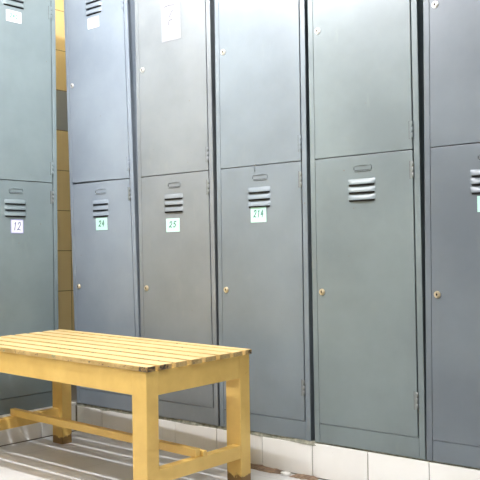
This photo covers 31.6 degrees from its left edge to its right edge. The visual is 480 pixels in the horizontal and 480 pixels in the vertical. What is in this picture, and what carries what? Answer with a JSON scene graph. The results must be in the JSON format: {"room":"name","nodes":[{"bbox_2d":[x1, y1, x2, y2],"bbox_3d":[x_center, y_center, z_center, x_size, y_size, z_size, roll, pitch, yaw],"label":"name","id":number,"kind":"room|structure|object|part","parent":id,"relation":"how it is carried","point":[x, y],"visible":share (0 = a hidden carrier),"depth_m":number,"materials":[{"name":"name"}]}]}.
{"room":"changing room","nodes":[
{"label":"changing room","id":0,"kind":"room"},
{"bbox_2d":[55,0,74,330],"bbox_3d":[-2.117,-0.430,2.655,0.100,2.420,4.120,-2,-1,41],"label":"wall","id":1,"kind":"structure","parent":0,"point":[65,269],"depth_m":4.05,"materials":[{"name":"yellow tile"}]},
{"bbox_2d":[0,402,76,446],"bbox_3d":[-2.034,0.714,2.238,0.520,0.115,3.606,-2,-1,41],"label":"trim","id":2,"kind":"structure","parent":1,"relation":"attached to","point":[39,430],"depth_m":3.26,"materials":[{"name":"white tile"}]},
{"bbox_2d":[0,0,57,414],"bbox_3d":[-1.044,-0.210,3.406,0.508,1.745,0.385,-2,-1,41],"label":"locker","id":3,"kind":"object","parent":2,"relation":"on","point":[28,135],"visible":0.84,"depth_m":3.28,"materials":[{"name":"grey metal"}]},
{"bbox_3d":[-0.872,-0.631,3.258,0.020,0.803,0.343,-2,-1,41],"label":"door","id":4,"kind":"part","parent":3,"relation":"part of","materials":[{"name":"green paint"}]},
{"bbox_3d":[-0.861,0.186,3.244,0.020,0.824,0.343,-2,-1,41],"label":"door","id":5,"kind":"part","parent":3,"relation":"part of","materials":[{"name":"green paint"}]},
{"bbox_2d":[71,385,479,479],"bbox_3d":[0.797,0.680,2.512,4.450,0.115,0.519,-2,-1,41],"label":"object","id":6,"kind":"structure","parent":1,"relation":"attached to","point":[324,461],"depth_m":2.69,"materials":[{"name":"white tile"}]},
{"bbox_2d":[64,0,140,411],"bbox_3d":[-0.389,-0.217,3.521,0.448,1.745,0.508,-2,-1,41],"label":"locker","id":7,"kind":"object","parent":6,"relation":"on","point":[100,49],"visible":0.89,"depth_m":3.32,"materials":[{"name":"grey metal"}]},
{"bbox_3d":[-0.561,-0.633,3.361,0.372,0.803,0.020,-2,-1,41],"label":"door","id":8,"kind":"part","parent":7,"relation":"part of","materials":[{"name":"blue paint"}]},
{"bbox_3d":[-0.527,0.182,3.328,0.373,0.824,0.020,-2,-1,41],"label":"door","id":9,"kind":"part","parent":7,"relation":"part of","materials":[{"name":"blue paint"}]},
{"bbox_2d":[135,0,219,425],"bbox_3d":[-0.078,-0.226,3.255,0.402,1.745,0.508,-2,-1,41],"label":"locker","id":10,"kind":"object","parent":6,"relation":"on","point":[175,39],"visible":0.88,"depth_m":3.05,"materials":[{"name":"grey metal"}]},
{"bbox_3d":[-0.243,-0.642,3.088,0.351,0.803,0.020,-2,-1,41],"label":"door","id":11,"kind":"part","parent":10,"relation":"part of","materials":[{"name":"grey paint"}]},
{"bbox_3d":[-0.225,0.174,3.068,0.351,0.824,0.020,-2,-1,41],"label":"door","id":12,"kind":"part","parent":10,"relation":"part of","materials":[{"name":"grey paint"}]},
{"bbox_2d":[215,0,314,440],"bbox_3d":[0.226,-0.234,2.994,0.386,1.745,0.508,-2,-1,41],"label":"locker","id":13,"kind":"object","parent":6,"relation":"on","point":[265,293],"visible":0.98,"depth_m":2.79,"materials":[{"name":"grey metal"}]},
{"bbox_3d":[0.065,-0.651,2.824,0.343,0.803,0.020,-2,-1,41],"label":"door","id":14,"kind":"part","parent":13,"relation":"part of","materials":[{"name":"grey metal"}]},
{"bbox_3d":[0.076,0.165,2.810,0.343,0.824,0.020,-2,-1,41],"label":"door","id":15,"kind":"part","parent":13,"relation":"part of","materials":[{"name":"grey metal"}]},
{"bbox_2d":[308,0,426,459],"bbox_3d":[0.528,-0.243,2.734,0.388,1.745,0.508,-2,-1,41],"label":"locker","id":16,"kind":"object","parent":6,"relation":"on","point":[366,57],"visible":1,"depth_m":2.53,"materials":[{"name":"grey metal"}]},
{"bbox_3d":[0.366,-0.659,2.565,0.345,0.803,0.020,-2,-1,41],"label":"door","id":17,"kind":"part","parent":16,"relation":"part of","materials":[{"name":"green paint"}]},
{"bbox_3d":[0.379,0.157,2.550,0.345,0.824,0.020,-2,-1,41],"label":"door","id":18,"kind":"part","parent":16,"relation":"part of","materials":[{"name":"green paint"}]},
{"bbox_2d":[423,0,479,467],"bbox_3d":[0.831,-0.252,2.472,0.404,1.745,0.508,-2,-1,41],"label":"locker","id":19,"kind":"object","parent":6,"relation":"on","point":[451,27],"visible":1,"depth_m":2.35,"materials":[{"name":"grey metal"}]},
{"bbox_3d":[0.673,-0.668,2.299,0.352,0.803,0.020,-2,-1,41],"label":"door","id":20,"kind":"part","parent":19,"relation":"part of","materials":[{"name":"blue paint"}]},
{"bbox_3d":[0.677,0.148,2.291,0.352,0.824,0.020,-2,-1,41],"label":"door","id":21,"kind":"part","parent":19,"relation":"part of","materials":[{"name":"blue paint"}]},
{"bbox_2d":[0,431,321,479],"bbox_3d":[-0.378,0.780,1.147,4.650,0.100,4.320,-2,-1,41],"label":"floor","id":22,"kind":"structure","parent":0,"point":[88,456],"depth_m":2.91,"materials":[{"name":"tile"}]},
{"bbox_2d":[0,329,251,479],"bbox_3d":[-0.469,0.546,2.782,0.977,0.426,0.438,-2,-1,42],"label":"bench","id":23,"kind":"object","parent":22,"relation":"on","point":[144,369],"visible":1,"depth_m":2.58,"materials":[{"name":"yellow wood"}]},
{"bbox_3d":[-0.678,0.564,3.224,0.059,0.411,0.045,-2,-1,42],"label":"leg","id":24,"kind":"part","parent":23,"relation":"part of","materials":[{"name":"yellow wood"}]},
{"bbox_3d":[-0.260,0.554,2.340,0.059,0.390,0.045,-2,-1,42],"label":"leg","id":25,"kind":"part","parent":23,"relation":"part of","materials":[{"name":"yellow wood"}]},
{"bbox_3d":[-0.006,0.552,2.628,0.059,0.397,0.045,-2,-1,42],"label":"leg","id":26,"kind":"part","parent":23,"relation":"part of","materials":[{"name":"yellow wood"}]},
{"bbox_2d":[115,439,318,479],"bbox_3d":[-0.057,0.750,2.883,1.170,0.010,0.039,-2,-1,41],"label":"trim","id":27,"kind":"structure","parent":22,"relation":"on","point":[258,467],"depth_m":2.74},
{"bbox_2d":[280,471,290,475],"bbox_3d":[0.146,0.745,2.703,0.035,0.010,0.022,-2,-1,41],"label":"chip","id":28,"kind":"object","parent":22,"relation":"on","point":[285,473],"visible":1,"depth_m":2.70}
]}

